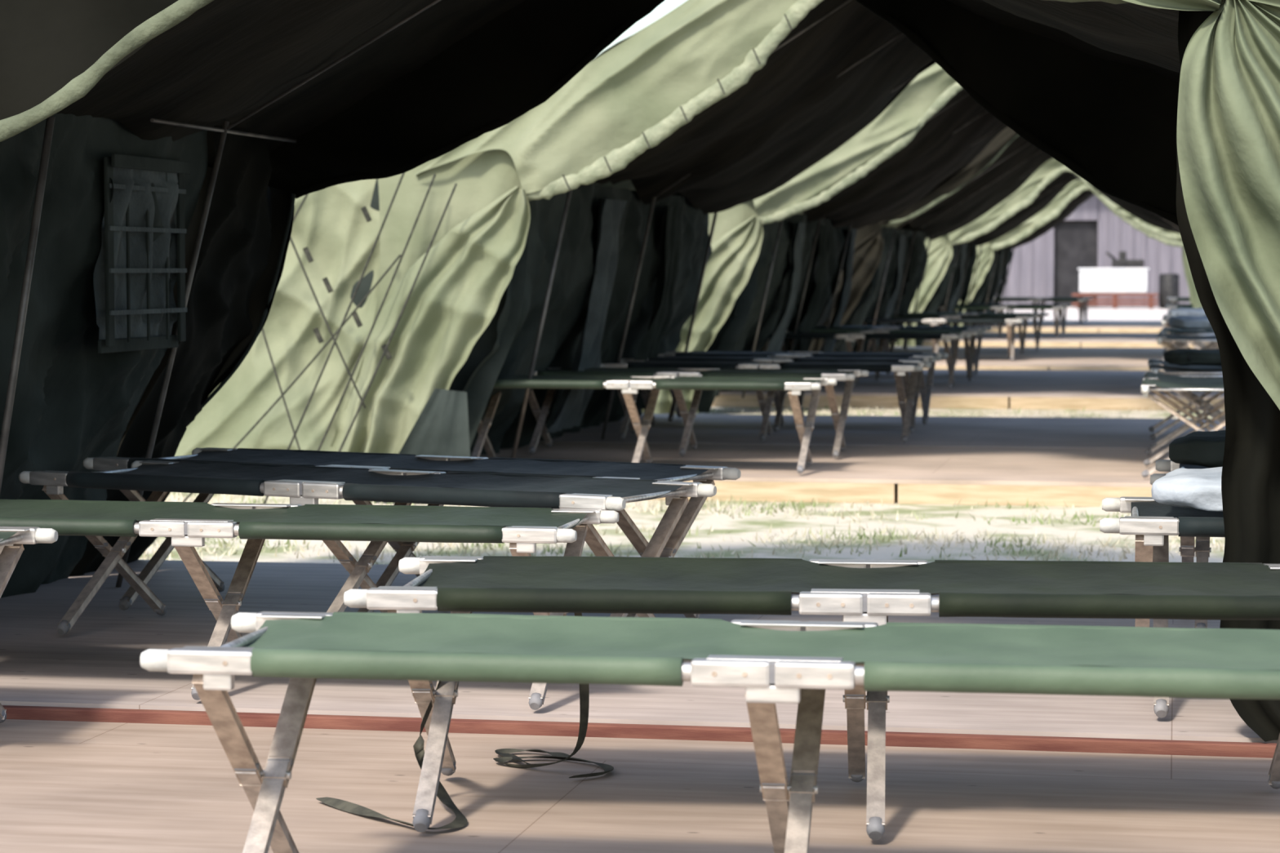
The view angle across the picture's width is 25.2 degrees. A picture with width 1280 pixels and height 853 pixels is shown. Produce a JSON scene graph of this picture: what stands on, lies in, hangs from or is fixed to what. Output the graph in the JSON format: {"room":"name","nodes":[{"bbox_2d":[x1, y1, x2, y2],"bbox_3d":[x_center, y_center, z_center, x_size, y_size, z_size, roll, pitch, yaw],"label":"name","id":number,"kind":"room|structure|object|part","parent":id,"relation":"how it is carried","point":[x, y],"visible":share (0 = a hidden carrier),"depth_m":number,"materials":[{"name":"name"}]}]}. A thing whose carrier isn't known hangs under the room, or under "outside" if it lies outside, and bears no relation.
{"room":"dormitory","nodes":[
{"label":"dormitory","id":0,"kind":"room"},
{"bbox_2d":[137,328,1225,564],"bbox_3d":[11.974,-2.369,63.854,80.000,0.001,150.000,1,3,11],"label":"ground","id":1,"kind":"structure","parent":0,"point":[749,525],"depth_m":12.52,"materials":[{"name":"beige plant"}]},
{"bbox_2d":[169,0,935,503],"bbox_3d":[-0.268,-1.263,16.842,8.251,2.996,6.905,1,3,11],"label":"tent","id":2,"kind":"object","parent":1,"relation":"on","point":[572,232],"visible":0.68,"depth_m":14.58,"materials":[{"name":"fabric"}]},
{"bbox_3d":[-0.292,-0.634,16.222,0.363,1.300,0.800,1,3,11],"label":"wall panel","id":3,"kind":"part","parent":2,"relation":"part of","materials":[{"name":"green fabric"}]},
{"bbox_3d":[0.075,-0.742,18.185,0.362,1.300,0.800,1,3,11],"label":"wall panel","id":4,"kind":"part","parent":2,"relation":"part of","materials":[{"name":"fabric"}]},
{"bbox_2d":[0,560,1277,743],"bbox_3d":[0.489,0.646,8.085,6.800,0.120,3.220,1,3,11],"label":"wooden platform","id":5,"kind":"object","parent":1,"relation":"on","point":[96,664],"visible":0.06,"depth_m":6.99,"materials":[{"name":"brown wood"}]},
{"bbox_2d":[0,499,618,710],"bbox_3d":[-1.021,0.421,7.015,1.874,0.428,0.548,1,3,11],"label":"cot","id":6,"kind":"object","parent":5,"relation":"on","point":[188,524],"visible":0.91,"depth_m":6.96,"materials":[{"name":"green fabric"}]},
{"bbox_2d":[18,460,716,635],"bbox_3d":[-0.769,0.362,7.782,1.932,0.460,0.535,2,4,29],"label":"cot","id":7,"kind":"object","parent":5,"relation":"on","point":[304,485],"visible":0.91,"depth_m":7.72,"materials":[{"name":"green fabric"}]},
{"bbox_2d":[82,447,741,618],"bbox_3d":[-0.693,0.330,8.374,1.932,0.460,0.573,2,4,29],"label":"cot","id":8,"kind":"object","parent":5,"relation":"on","point":[583,468],"visible":0.5,"depth_m":8.40,"materials":[{"name":"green fabric"}]},
{"bbox_2d":[2,705,1276,758],"bbox_3d":[0.184,0.708,6.460,6.800,0.056,0.034,1,3,11],"label":"floor stripe","id":9,"kind":"object","parent":5,"relation":"attached to","point":[1052,744],"visible":0.58,"depth_m":6.47,"materials":[{"name":"red paint"}]},
{"bbox_2d":[0,0,1279,742],"bbox_3d":[0.079,-0.672,7.976,5.416,2.723,3.582,1,3,11],"label":"tent","id":10,"kind":"object","parent":5,"relation":"on","point":[156,156],"visible":0.98,"depth_m":8.75,"materials":[{"name":"fabric"}]},
{"bbox_2d":[1176,9,1279,742],"bbox_3d":[1.816,-0.119,6.148,1.311,1.620,0.086,0,3,8],"label":"curtain","id":11,"kind":"object","parent":10,"relation":"hanging from","point":[1251,475],"depth_m":6.24,"materials":[{"name":"fabric"}]},
{"bbox_2d":[1099,496,1224,718],"bbox_3d":[2.048,0.425,6.644,1.932,0.460,0.637,1,3,10],"label":"cot","id":12,"kind":"object","parent":5,"relation":"on","point":[1151,522],"visible":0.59,"depth_m":6.50,"materials":[{"name":"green fabric"}]},
{"bbox_2d":[1151,466,1222,511],"bbox_3d":[1.570,0.149,6.703,0.736,0.100,0.451,0,3,9],"label":"sleeping bag","id":13,"kind":"object","parent":12,"relation":"on","point":[1190,488],"visible":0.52,"depth_m":6.58,"materials":[{"name":"grey fabric"}]},
{"bbox_2d":[1150,459,1211,628],"bbox_3d":[2.418,0.349,8.018,1.932,0.460,0.637,1,3,12],"label":"cot","id":14,"kind":"object","parent":5,"relation":"on","point":[1188,550],"visible":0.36,"depth_m":8.18,"materials":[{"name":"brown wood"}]},
{"bbox_2d":[1168,430,1225,467],"bbox_3d":[1.859,0.069,8.111,0.694,0.106,0.450,1,3,13],"label":"sleeping bag","id":15,"kind":"object","parent":14,"relation":"on","point":[1202,448],"visible":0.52,"depth_m":8.01,"materials":[{"name":"fabric"}]},
{"bbox_2d":[0,719,1279,852],"bbox_3d":[-0.605,0.893,3.882,7.800,0.090,5.300,1,3,11],"label":"wooden platform","id":16,"kind":"object","parent":1,"relation":"on","point":[66,786],"visible":0.8,"depth_m":5.72,"materials":[{"name":"brown wood"}]},
{"bbox_2d":[0,526,57,723],"bbox_3d":[-2.343,0.466,6.452,1.932,0.460,0.637,1,3,10],"label":"cot","id":17,"kind":"object","parent":16,"relation":"on","point":[12,539],"visible":1,"depth_m":6.56,"materials":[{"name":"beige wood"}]},
{"bbox_2d":[494,748,569,764],"bbox_3d":[-0.222,0.712,6.169,0.127,0.010,0.204,-2,4,-26],"label":"strap","id":18,"kind":"object","parent":16,"relation":"on","point":[503,753],"visible":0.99,"depth_m":6.21,"materials":[{"name":"black fabric"}]},
{"bbox_2d":[140,611,1279,852],"bbox_3d":[0.239,0.569,4.584,1.990,0.460,0.522,0,3,9],"label":"cot","id":19,"kind":"object","parent":16,"relation":"on","point":[775,661],"visible":1,"depth_m":4.59,"materials":[{"name":"green fabric"}]},
{"bbox_2d":[343,555,1279,840],"bbox_3d":[0.439,0.516,5.544,1.932,0.460,0.637,0,3,5],"label":"cot","id":20,"kind":"object","parent":16,"relation":"on","point":[857,590],"visible":0.96,"depth_m":5.54,"materials":[{"name":"green fabric"}]},
{"bbox_2d":[315,680,467,829],"bbox_3d":[-0.437,0.566,5.559,0.217,0.371,0.411,-2,4,-35],"label":"strap","id":21,"kind":"object","parent":20,"relation":"hanging from","point":[460,820],"visible":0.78,"depth_m":5.59,"materials":[{"name":"black fabric"}]},
{"bbox_2d":[493,613,613,777],"bbox_3d":[-0.150,0.511,6.016,0.189,0.440,0.364,-2,4,-31],"label":"strap","id":22,"kind":"object","parent":20,"relation":"hanging from","point":[584,688],"visible":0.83,"depth_m":5.96,"materials":[{"name":"black fabric"}]},
{"bbox_2d":[479,441,1168,506],"bbox_3d":[1.832,0.251,15.240,6.800,0.120,2.640,1,3,11],"label":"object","id":23,"kind":"structure","parent":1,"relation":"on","point":[923,475],"depth_m":14.56,"materials":[{"name":"brown wood"}]},
{"bbox_2d":[471,375,836,474],"bbox_3d":[0.009,-0.018,14.685,1.932,0.460,0.637,1,3,12],"label":"cot","id":24,"kind":"object","parent":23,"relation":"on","point":[629,385],"visible":0.93,"depth_m":14.51,"materials":[{"name":"green fabric"}]},
{"bbox_2d":[528,367,868,457],"bbox_3d":[0.269,-0.085,15.886,1.932,0.460,0.637,1,3,12],"label":"cot","id":25,"kind":"object","parent":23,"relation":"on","point":[847,375],"visible":0.86,"depth_m":15.81,"materials":[{"name":"green fabric"}]},
{"bbox_2d":[1140,371,1225,477],"bbox_3d":[2.914,-0.022,14.756,0.637,0.460,1.932,1,3,11],"label":"cot","id":26,"kind":"object","parent":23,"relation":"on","point":[1166,383],"visible":0.53,"depth_m":14.77,"materials":[{"name":"green fabric"}]},
{"bbox_2d":[530,413,1225,448],"bbox_3d":[2.394,0.086,18.233,6.800,0.120,3.340,1,3,11],"label":"wooden platform","id":27,"kind":"object","parent":1,"relation":"on","point":[859,430],"visible":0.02,"depth_m":18.14,"materials":[{"name":"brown wood"}]},
{"bbox_2d":[600,360,931,443],"bbox_3d":[0.757,-0.158,17.217,1.932,0.460,0.637,1,3,11],"label":"cot","id":28,"kind":"object","parent":27,"relation":"on","point":[900,368],"visible":0.88,"depth_m":17.05,"materials":[{"name":"blue fabric"}]},
{"bbox_2d":[621,355,935,433],"bbox_3d":[0.883,-0.210,18.159,1.932,0.460,0.637,1,3,11],"label":"cot","id":29,"kind":"object","parent":27,"relation":"on","point":[779,399],"visible":0.45,"depth_m":18.13,"materials":[{"name":"blue fabric"}]},
{"bbox_2d":[657,351,947,425],"bbox_3d":[1.066,-0.264,19.140,1.932,0.460,0.637,1,3,11],"label":"cot","id":30,"kind":"object","parent":27,"relation":"on","point":[925,393],"visible":0.52,"depth_m":19.07,"materials":[{"name":"blue fabric"}]},
{"bbox_2d":[1147,359,1225,447],"bbox_3d":[3.344,-0.146,16.992,0.637,0.460,1.932,1,3,10],"label":"cot","id":31,"kind":"object","parent":27,"relation":"on","point":[1154,365],"visible":0.46,"depth_m":16.95,"materials":[{"name":"blue fabric"}]},
{"bbox_2d":[1163,348,1221,366],"bbox_3d":[3.289,-0.404,16.681,0.449,0.100,0.664,0,3,8],"label":"sleeping bag","id":32,"kind":"object","parent":31,"relation":"on","point":[1180,357],"visible":0.64,"depth_m":16.41,"materials":[{"name":"fabric"}]},
{"bbox_2d":[711,368,1224,411],"bbox_3d":[3.899,-0.356,26.251,6.800,0.120,5.800,1,3,11],"label":"wooden platform","id":33,"kind":"object","parent":1,"relation":"on","point":[1037,389],"visible":0.56,"depth_m":23.90,"materials":[{"name":"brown wood"}]},
{"bbox_2d":[761,332,968,387],"bbox_3d":[1.876,-0.586,24.982,1.932,0.460,0.637,1,3,12],"label":"cot","id":34,"kind":"object","parent":33,"relation":"on","point":[849,337],"visible":0.8,"depth_m":24.71,"materials":[{"name":"blue fabric"}]},
{"bbox_2d":[781,328,984,381],"bbox_3d":[2.188,-0.661,26.346,1.932,0.460,0.637,1,3,9],"label":"cot","id":35,"kind":"object","parent":33,"relation":"on","point":[969,357],"visible":0.52,"depth_m":26.16,"materials":[{"name":"green fabric"}]},
{"bbox_2d":[642,62,1164,413],"bbox_3d":[2.853,-1.732,25.078,5.154,2.957,6.786,1,3,11],"label":"tent","id":36,"kind":"object","parent":33,"relation":"on","point":[776,262],"visible":0.52,"depth_m":23.41,"materials":[{"name":"fabric"}]},
{"bbox_3d":[1.208,-1.073,24.177,0.359,1.300,0.800,1,3,11],"label":"wall panel","id":37,"kind":"part","parent":36,"relation":"part of","materials":[{"name":"green fabric"}]},
{"bbox_3d":[1.567,-1.181,26.142,0.359,1.300,0.800,1,3,11],"label":"wall panel","id":38,"kind":"part","parent":36,"relation":"part of","materials":[{"name":"fabric"}]},
{"bbox_3d":[1.939,-1.289,28.104,0.366,1.300,0.800,1,3,11],"label":"wall panel","id":39,"kind":"part","parent":36,"relation":"part of","materials":[{"name":"green fabric"}]},
{"bbox_2d":[815,325,991,375],"bbox_3d":[2.436,-0.749,27.925,1.932,0.460,0.637,1,3,12],"label":"cot","id":40,"kind":"object","parent":33,"relation":"on","point":[977,352],"visible":0.48,"depth_m":27.74,"materials":[{"name":"green fabric"}]},
{"bbox_2d":[1156,333,1218,392],"bbox_3d":[4.726,-0.551,24.353,0.637,0.460,1.932,1,3,11],"label":"cot","id":41,"kind":"object","parent":33,"relation":"on","point":[1160,337],"visible":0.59,"depth_m":24.34,"materials":[{"name":"blue fabric"}]},
{"bbox_2d":[1159,327,1222,375],"bbox_3d":[5.188,-0.681,26.704,0.637,0.460,1.932,1,3,12],"label":"cot","id":42,"kind":"object","parent":33,"relation":"on","point":[1166,330],"visible":0.42,"depth_m":26.63,"materials":[{"name":"green fabric"}]},
{"bbox_2d":[1168,315,1213,329],"bbox_3d":[5.188,-0.971,26.686,0.484,0.131,0.823,0,3,5],"label":"sleeping bag","id":43,"kind":"object","parent":42,"relation":"on","point":[1201,322],"visible":0.66,"depth_m":26.34,"materials":[{"name":"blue fabric"}]},
{"bbox_2d":[869,346,1217,370],"bbox_3d":[5.373,-0.789,34.102,6.800,0.120,7.000,1,3,11],"label":"wooden platform","id":44,"kind":"object","parent":1,"relation":"on","point":[1069,358],"visible":0.28,"depth_m":33.11,"materials":[{"name":"brown wood"}]},
{"bbox_2d":[856,318,1022,360],"bbox_3d":[3.331,-0.986,32.227,1.932,0.460,0.637,0,3,9],"label":"cot","id":45,"kind":"object","parent":44,"relation":"on","point":[1010,322],"visible":0.87,"depth_m":31.96,"materials":[{"name":"blue fabric"}]},
{"bbox_2d":[882,315,1034,354],"bbox_3d":[3.775,-1.116,34.583,1.932,0.460,0.637,1,3,11],"label":"cot","id":46,"kind":"object","parent":44,"relation":"on","point":[1022,340],"visible":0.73,"depth_m":34.33,"materials":[{"name":"green fabric"}]},
{"bbox_2d":[898,312,1048,350],"bbox_3d":[4.229,-1.223,36.529,1.932,0.460,0.637,1,3,12],"label":"cot","id":47,"kind":"object","parent":44,"relation":"on","point":[1037,332],"visible":0.63,"depth_m":36.32,"materials":[{"name":"green fabric"}]},
{"bbox_2d":[808,126,1180,351],"bbox_3d":[4.528,-2.222,34.011,5.156,2.952,6.591,1,3,11],"label":"tent","id":48,"kind":"object","parent":44,"relation":"on","point":[891,255],"visible":0.47,"depth_m":33.33,"materials":[{"name":"fabric"}]},
{"bbox_3d":[2.904,-1.571,33.208,0.361,1.300,0.800,1,3,11],"label":"wall panel","id":49,"kind":"part","parent":48,"relation":"part of","materials":[{"name":"green fabric"}]},
{"bbox_3d":[3.270,-1.679,35.172,0.355,1.300,0.800,1,3,11],"label":"wall panel","id":50,"kind":"part","parent":48,"relation":"part of","materials":[{"name":"fabric"}]},
{"bbox_2d":[1161,317,1203,360],"bbox_3d":[6.163,-0.974,32.008,0.637,0.460,1.932,1,3,11],"label":"cot","id":51,"kind":"object","parent":44,"relation":"on","point":[1164,323],"visible":0.26,"depth_m":31.81,"materials":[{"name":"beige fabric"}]},
{"bbox_2d":[1167,307,1205,318],"bbox_3d":[6.161,-1.263,31.993,0.485,0.130,0.823,1,3,16],"label":"sleeping bag","id":52,"kind":"object","parent":51,"relation":"on","point":[1180,311],"visible":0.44,"depth_m":31.64,"materials":[{"name":"grey fabric"}]},
{"bbox_2d":[1162,314,1206,354],"bbox_3d":[6.605,-1.103,34.363,0.637,0.460,1.932,1,3,11],"label":"cot","id":53,"kind":"object","parent":44,"relation":"on","point":[1200,343],"visible":0.14,"depth_m":34.35,"materials":[{"name":"green fabric"}]},
{"bbox_2d":[921,332,1218,347],"bbox_3d":[7.151,-1.311,43.572,6.800,0.120,5.300,1,3,11],"label":"wooden platform","id":54,"kind":"object","parent":1,"relation":"on","point":[988,339],"visible":0.3,"depth_m":41.43,"materials":[{"name":"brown wood"}]},
{"bbox_2d":[938,306,1066,337],"bbox_3d":[5.420,-1.580,43.011,1.932,0.460,0.637,1,3,11],"label":"cot","id":55,"kind":"object","parent":54,"relation":"on","point":[1056,322],"visible":0.8,"depth_m":42.76,"materials":[{"name":"green fabric"}]},
{"bbox_2d":[953,303,1071,333],"bbox_3d":[5.881,-1.716,45.465,1.932,0.460,0.637,1,3,11],"label":"cot","id":56,"kind":"object","parent":54,"relation":"on","point":[1063,319],"visible":0.5,"depth_m":45.22,"materials":[{"name":"green fabric"}]},
{"bbox_2d":[889,158,1202,346],"bbox_3d":[6.262,-2.732,43.230,5.152,2.954,5.791,1,3,11],"label":"tent","id":57,"kind":"object","parent":54,"relation":"on","point":[952,257],"visible":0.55,"depth_m":40.85,"materials":[{"name":"fabric"}]},
{"bbox_3d":[4.701,-2.101,42.815,0.367,1.300,0.800,1,3,11],"label":"wall panel","id":58,"kind":"part","parent":57,"relation":"part of","materials":[{"name":"green fabric"}]},
{"bbox_3d":[5.071,-2.209,44.778,0.358,1.300,0.800,1,3,11],"label":"wall panel","id":59,"kind":"part","parent":57,"relation":"part of","materials":[{"name":"fabric"}]},
{"bbox_2d":[1164,306,1192,309],"bbox_3d":[8.836,-1.567,42.778,1.932,0.460,0.637,1,3,11],"label":"cot","id":60,"kind":"object","parent":54,"relation":"on","point":[1166,307],"visible":0.16,"depth_m":42.62,"materials":[{"name":"green fabric"}]},
{"bbox_2d":[1165,303,1192,306],"bbox_3d":[9.296,-1.703,45.232,1.932,0.460,0.637,1,3,11],"label":"cot","id":61,"kind":"object","parent":54,"relation":"on","point":[1185,304],"visible":0.12,"depth_m":45.05,"materials":[{"name":"green fabric"}]},
{"bbox_2d":[970,320,1169,333],"bbox_3d":[9.057,-1.871,53.730,6.800,0.120,7.000,1,3,11],"label":"wooden platform","id":62,"kind":"object","parent":1,"relation":"on","point":[1047,326],"visible":0.31,"depth_m":50.80,"materials":[{"name":"brown wood"}]},
{"bbox_2d":[986,298,1088,323],"bbox_3d":[7.447,-2.176,53.806,1.932,0.460,0.637,1,3,11],"label":"cot","id":63,"kind":"object","parent":62,"relation":"on","point":[1034,300],"visible":0.77,"depth_m":53.51,"materials":[{"name":"green fabric"}]},
{"bbox_2d":[994,297,1092,320],"bbox_3d":[7.963,-2.327,56.554,1.932,0.460,0.637,1,3,11],"label":"cot","id":64,"kind":"object","parent":62,"relation":"on","point":[1086,304],"visible":0.49,"depth_m":56.30,"materials":[{"name":"green fabric"}]},
{"bbox_2d":[950,179,1192,326],"bbox_3d":[7.991,-3.243,52.411,5.163,2.965,5.888,1,3,11],"label":"tent","id":65,"kind":"object","parent":62,"relation":"on","point":[995,257],"visible":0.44,"depth_m":49.97,"materials":[{"name":"fabric"}]},
{"bbox_3d":[6.415,-2.604,51.946,0.359,1.300,0.800,1,3,11],"label":"wall panel","id":66,"kind":"part","parent":65,"relation":"part of","materials":[{"name":"green fabric"}]},
{"bbox_3d":[6.785,-2.712,53.909,0.356,1.300,0.800,1,3,11],"label":"wall panel","id":67,"kind":"part","parent":65,"relation":"part of","materials":[{"name":"fabric"}]},
{"bbox_2d":[1167,297,1189,298],"bbox_3d":[11.378,-2.314,56.322,1.932,0.460,0.637,1,3,11],"label":"cot","id":68,"kind":"object","parent":62,"relation":"on","point":[1168,297],"visible":0.13,"depth_m":56.15,"materials":[{"name":"green fabric"}]},
{"bbox_2d":[1167,298,1190,304],"bbox_3d":[10.862,-2.163,53.574,1.932,0.460,0.637,1,3,11],"label":"cot","id":69,"kind":"object","parent":62,"relation":"on","point":[1173,300],"visible":0.21,"depth_m":53.41,"materials":[{"name":"green fabric"}]},
{"bbox_2d":[993,194,1190,306],"bbox_3d":[12.288,-5.569,85.198,22.300,4.100,0.445,1,3,11],"label":"siding","id":70,"kind":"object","parent":1,"relation":"on","point":[1031,273],"visible":0.06,"depth_m":84.75,"materials":[{"name":"grey metal"}]},
{"bbox_2d":[1053,220,1097,306],"bbox_3d":[12.980,-4.870,85.129,1.400,2.610,0.300,1,3,11],"label":"door","id":71,"kind":"structure","parent":70,"relation":"attached to","point":[1075,242],"depth_m":85.18,"materials":[{"name":"grey metal"}]},
{"bbox_2d":[984,306,1168,320],"bbox_3d":[11.482,-2.843,72.072,24.000,0.030,24.000,1,3,11],"label":"concrete pavement","id":72,"kind":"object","parent":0,"point":[1104,313],"visible":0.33,"depth_m":70.96,"materials":[{"name":"grey concrete"}]},
{"bbox_2d":[1071,293,1158,308],"bbox_3d":[13.435,-3.554,80.837,2.400,0.415,0.900,1,3,11],"label":"wooden workbench","id":73,"kind":"object","parent":72,"relation":"on","point":[1114,299],"visible":0.87,"depth_m":80.41,"materials":[{"name":"brown wood"}]},
{"bbox_2d":[1077,267,1149,293],"bbox_3d":[13.384,-4.130,80.804,1.980,0.710,0.820,1,3,11],"label":"chest freezer","id":74,"kind":"object","parent":73,"relation":"on","point":[1091,280],"visible":1,"depth_m":80.41,"materials":[{"name":"metal"}]},
{"bbox_2d":[1106,251,1144,266],"bbox_3d":[13.693,-4.724,80.724,1.076,0.455,0.400,1,3,11],"label":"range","id":75,"kind":"object","parent":74,"relation":"on","point":[1122,261],"visible":1,"depth_m":80.55,"materials":[{"name":"grey metal"}]},
{"bbox_2d":[1159,273,1179,308],"bbox_3d":[14.891,-3.815,80.447,0.560,0.980,0.560,1,3,11],"label":"drum","id":76,"kind":"object","parent":72,"relation":"on","point":[1169,283],"visible":0.79,"depth_m":80.22,"materials":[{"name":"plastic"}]}
]}

